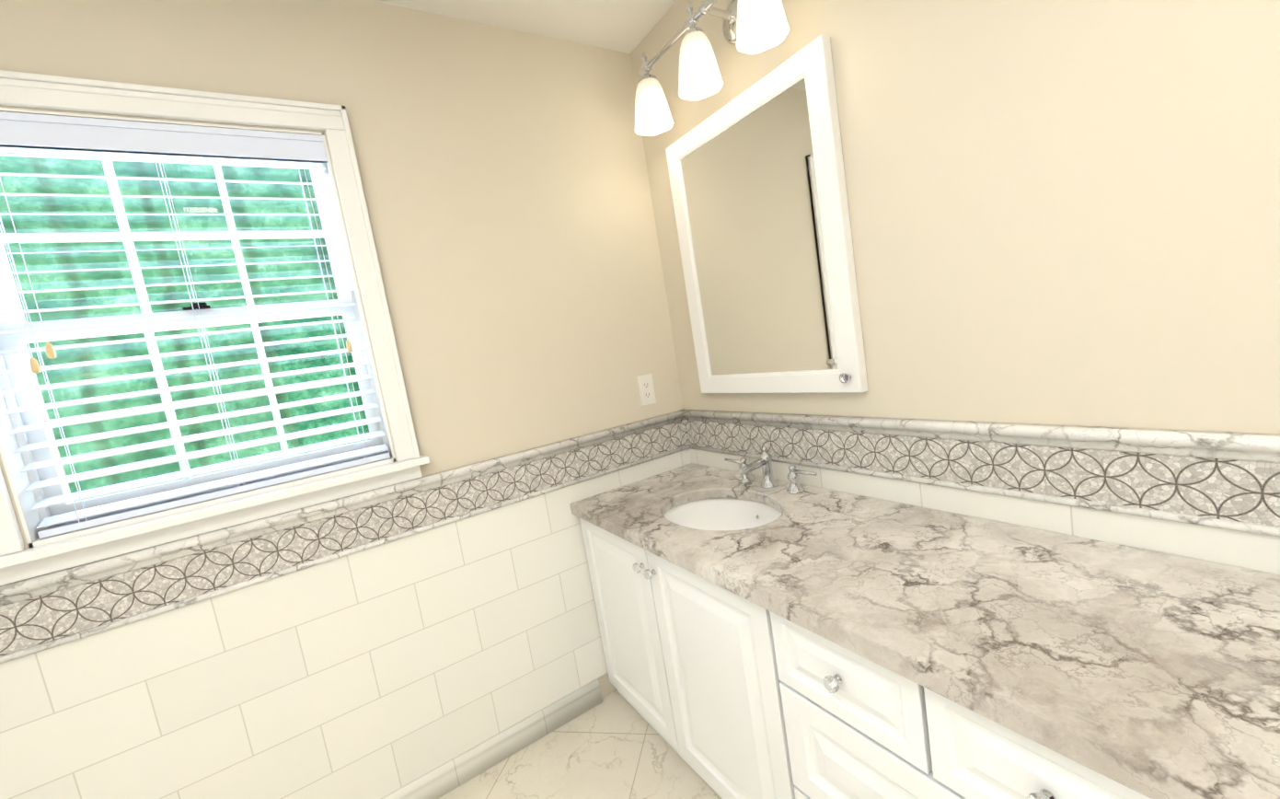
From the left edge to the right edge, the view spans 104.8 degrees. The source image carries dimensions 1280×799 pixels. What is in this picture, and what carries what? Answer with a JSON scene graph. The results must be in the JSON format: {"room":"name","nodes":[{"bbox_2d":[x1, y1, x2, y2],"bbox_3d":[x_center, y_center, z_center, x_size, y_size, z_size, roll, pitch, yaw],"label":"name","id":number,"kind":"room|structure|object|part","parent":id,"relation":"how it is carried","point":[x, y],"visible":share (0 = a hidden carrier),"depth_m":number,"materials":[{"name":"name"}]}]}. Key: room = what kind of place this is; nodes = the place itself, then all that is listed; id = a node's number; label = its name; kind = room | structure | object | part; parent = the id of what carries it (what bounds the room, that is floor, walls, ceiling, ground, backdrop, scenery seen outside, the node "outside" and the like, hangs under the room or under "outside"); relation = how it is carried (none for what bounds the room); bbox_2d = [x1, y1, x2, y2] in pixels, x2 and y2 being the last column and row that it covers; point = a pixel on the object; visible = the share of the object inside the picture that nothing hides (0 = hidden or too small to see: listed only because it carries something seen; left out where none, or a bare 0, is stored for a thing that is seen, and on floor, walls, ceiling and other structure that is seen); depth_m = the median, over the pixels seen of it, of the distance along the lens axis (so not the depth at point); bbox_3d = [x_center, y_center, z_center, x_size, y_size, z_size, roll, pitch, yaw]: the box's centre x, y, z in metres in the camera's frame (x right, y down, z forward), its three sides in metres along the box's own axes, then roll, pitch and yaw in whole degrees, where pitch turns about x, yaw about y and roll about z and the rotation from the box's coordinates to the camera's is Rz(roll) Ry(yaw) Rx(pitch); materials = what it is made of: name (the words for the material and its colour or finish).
{"room":"bathroom","nodes":[
{"label":"bathroom","id":0,"kind":"room"},
{"bbox_2d":[0,0,683,697],"bbox_3d":[-0.929,0.076,1.488,2.500,2.440,0.160,-13,7,-31],"label":"wall","id":1,"kind":"structure","parent":0,"point":[504,178],"depth_m":1.62,"materials":[{"name":"beige paint"}]},
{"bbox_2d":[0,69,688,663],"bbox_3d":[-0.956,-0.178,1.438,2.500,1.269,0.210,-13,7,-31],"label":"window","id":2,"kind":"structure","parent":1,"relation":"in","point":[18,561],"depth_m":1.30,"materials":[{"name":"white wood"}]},
{"bbox_3d":[-1.202,-0.225,1.352,0.670,0.854,0.037,-13,7,-31],"label":"glass","id":3,"kind":"part","parent":2,"relation":"part of","materials":[{"name":"clear glass"}]},
{"bbox_3d":[-1.200,-0.215,1.353,0.744,0.948,0.066,-13,7,-31],"label":"window sash","id":4,"kind":"part","parent":2,"relation":"part of","materials":[{"name":"white wood"}]},
{"bbox_2d":[0,111,390,538],"bbox_3d":[-1.158,-0.215,1.286,0.748,0.946,0.069,-13,7,-31],"label":"window blinds","id":5,"kind":"object","parent":2,"relation":"attached to","point":[40,131],"visible":0.92,"depth_m":1.26,"materials":[{"name":"white plastic"}]},
{"bbox_2d":[0,246,40,373],"bbox_3d":[-1.416,-0.315,1.094,0.014,0.522,0.015,-13,7,-31],"label":"tassel","id":6,"kind":"object","parent":5,"relation":"hanging from","point":[34,364],"depth_m":1.11,"materials":[{"name":"brown wood"}]},
{"bbox_2d":[0,177,56,358],"bbox_3d":[-1.393,-0.336,1.108,0.014,0.492,0.015,-13,7,-31],"label":"tassel","id":7,"kind":"object","parent":5,"relation":"hanging from","point":[50,351],"depth_m":1.12,"materials":[{"name":"brown wood"}]},
{"bbox_2d":[307,161,352,352],"bbox_3d":[-0.897,-0.414,1.420,0.014,0.562,0.015,-13,7,-31],"label":"tassel","id":8,"kind":"object","parent":5,"relation":"hanging from","point":[348,343],"depth_m":1.43,"materials":[{"name":"brown wood"}]},
{"bbox_2d":[182,301,210,310],"bbox_3d":[-1.183,-0.248,1.313,0.056,0.014,0.020,-13,7,-31],"label":"sash lock","id":9,"kind":"object","parent":2,"relation":"attached to","point":[203,305],"visible":0.86,"depth_m":1.31,"materials":[{"name":"black metal"}]},
{"bbox_3d":[-0.831,0.363,1.438,2.500,0.167,0.033,-13,7,-31],"label":"window wall rail","id":10,"kind":"part","parent":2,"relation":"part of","materials":[{"name":"grey tile"}]},
{"bbox_2d":[0,420,688,656],"bbox_3d":[-0.835,0.377,1.449,2.500,0.108,0.010,-13,7,-31],"label":"mosaic","id":11,"kind":"object","parent":1,"relation":"attached to","point":[33,621],"visible":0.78,"depth_m":1.36},
{"bbox_2d":[0,448,691,798],"bbox_3d":[-0.765,0.816,1.498,2.500,0.755,0.010,-13,7,-31],"label":"wall tile","id":12,"kind":"structure","parent":1,"relation":"attached to","point":[381,671],"depth_m":1.42,"materials":[{"name":"white tile"}]},
{"bbox_2d":[381,679,602,798],"bbox_3d":[-0.944,1.288,1.382,1.900,0.090,0.024,-13,7,-31],"label":"baseboard","id":13,"kind":"structure","parent":1,"relation":"attached to","point":[441,780],"depth_m":1.67,"materials":[{"name":"tile"}]},
{"bbox_2d":[636,373,656,405],"bbox_3d":[0.027,-0.040,1.989,0.072,0.120,0.008,-13,7,-31],"label":"duplex electrical outlet","id":14,"kind":"object","parent":1,"relation":"attached to","point":[646,389],"visible":1,"depth_m":1.99,"materials":[{"name":"white plastic"}]},
{"bbox_2d":[371,0,677,53],"bbox_3d":[-0.154,-1.154,-0.200,2.820,0.100,3.820,-13,7,-31],"label":"ceiling","id":15,"kind":"structure","parent":0,"point":[625,26],"depth_m":1.67,"materials":[{"name":"white paint"}]},
{"bbox_2d":[438,689,721,798],"bbox_3d":[0.247,1.338,0.078,2.820,0.100,3.820,-13,7,-31],"label":"floor","id":16,"kind":"structure","parent":0,"point":[614,744],"depth_m":1.59,"materials":[{"name":"tile"}]},
{"bbox_2d":[570,508,1169,798],"bbox_3d":[0.863,0.742,0.689,0.583,0.742,3.088,-13,7,-31],"label":"bathroom vanity","id":17,"kind":"object","parent":16,"relation":"on","point":[766,636],"depth_m":1.05,"materials":[{"name":"white wood"}]},
{"bbox_2d":[569,462,1279,798],"bbox_3d":[0.806,0.358,0.649,0.572,0.038,3.088,-13,7,-31],"label":"countertop","id":18,"kind":"structure","parent":17,"relation":"on","point":[1161,670],"depth_m":0.80,"materials":[{"name":"grey stone"}]},
{"bbox_2d":[654,490,790,538],"bbox_3d":[0.261,0.439,1.537,0.358,0.166,0.465,-13,7,-31],"label":"sink","id":19,"kind":"object","parent":18,"relation":"in","point":[723,513],"depth_m":1.70,"materials":[{"name":"white ceramic"}]},
{"bbox_2d":[724,446,817,494],"bbox_3d":[0.377,0.232,1.608,0.164,0.136,0.393,-13,7,-31],"label":"faucet","id":20,"kind":"object","parent":18,"relation":"on","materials":[{"name":"silver metal"}]},
{"bbox_2d":[630,0,1279,536],"bbox_3d":[1.138,-0.160,0.624,0.193,2.440,3.820,-13,7,-31],"label":"wall","id":21,"kind":"structure","parent":0,"point":[1063,212],"depth_m":0.97,"materials":[{"name":"beige paint"}]},
{"bbox_2d":[634,0,789,136],"bbox_3d":[0.191,-1.065,1.486,0.201,0.254,0.634,-13,7,-31],"label":"sconce","id":22,"kind":"object","parent":21,"relation":"attached to","point":[752,27],"visible":1,"depth_m":1.44,"materials":[{"name":"white glass"}]},
{"bbox_2d":[665,34,868,392],"bbox_3d":[0.349,-0.472,1.582,0.063,0.919,0.685,-13,7,-31],"label":"mirror","id":23,"kind":"object","parent":21,"relation":"attached to","point":[757,178],"visible":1,"depth_m":1.50,"materials":[{"name":"white mirror"}]},
{"bbox_3d":[0.565,-0.060,1.357,0.030,0.028,0.028,-13,7,-31],"label":"knob","id":24,"kind":"part","parent":23,"relation":"part of","materials":[{"name":"silver metal"}]},
{"bbox_3d":[1.118,0.141,0.614,0.033,0.167,3.500,-13,7,-31],"label":"vanity wall rail","id":25,"kind":"part","parent":21,"relation":"part of","materials":[{"name":"grey tile"}]},
{"bbox_2d":[684,419,1279,527],"bbox_3d":[1.130,0.153,0.622,0.010,0.108,3.500,-13,7,-31],"label":"mosaic","id":26,"kind":"object","parent":21,"relation":"attached to","point":[1241,490],"visible":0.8,"depth_m":1.04},
{"bbox_2d":[689,448,1279,574],"bbox_3d":[1.200,0.592,0.671,0.010,0.755,3.500,-13,7,-31],"label":"wall tiles","id":27,"kind":"structure","parent":21,"relation":"attached to","point":[1260,552],"depth_m":1.04,"materials":[{"name":"white tile"}]},
{"label":"outside","id":28,"kind":"structure","parent":0,"visible":0},
{"bbox_2d":[0,155,369,501],"bbox_3d":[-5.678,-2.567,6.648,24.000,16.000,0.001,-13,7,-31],"label":"window glass","id":29,"kind":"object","parent":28,"point":[93,276],"depth_m":6.40,"materials":[{"name":"clear glass"}]}
]}

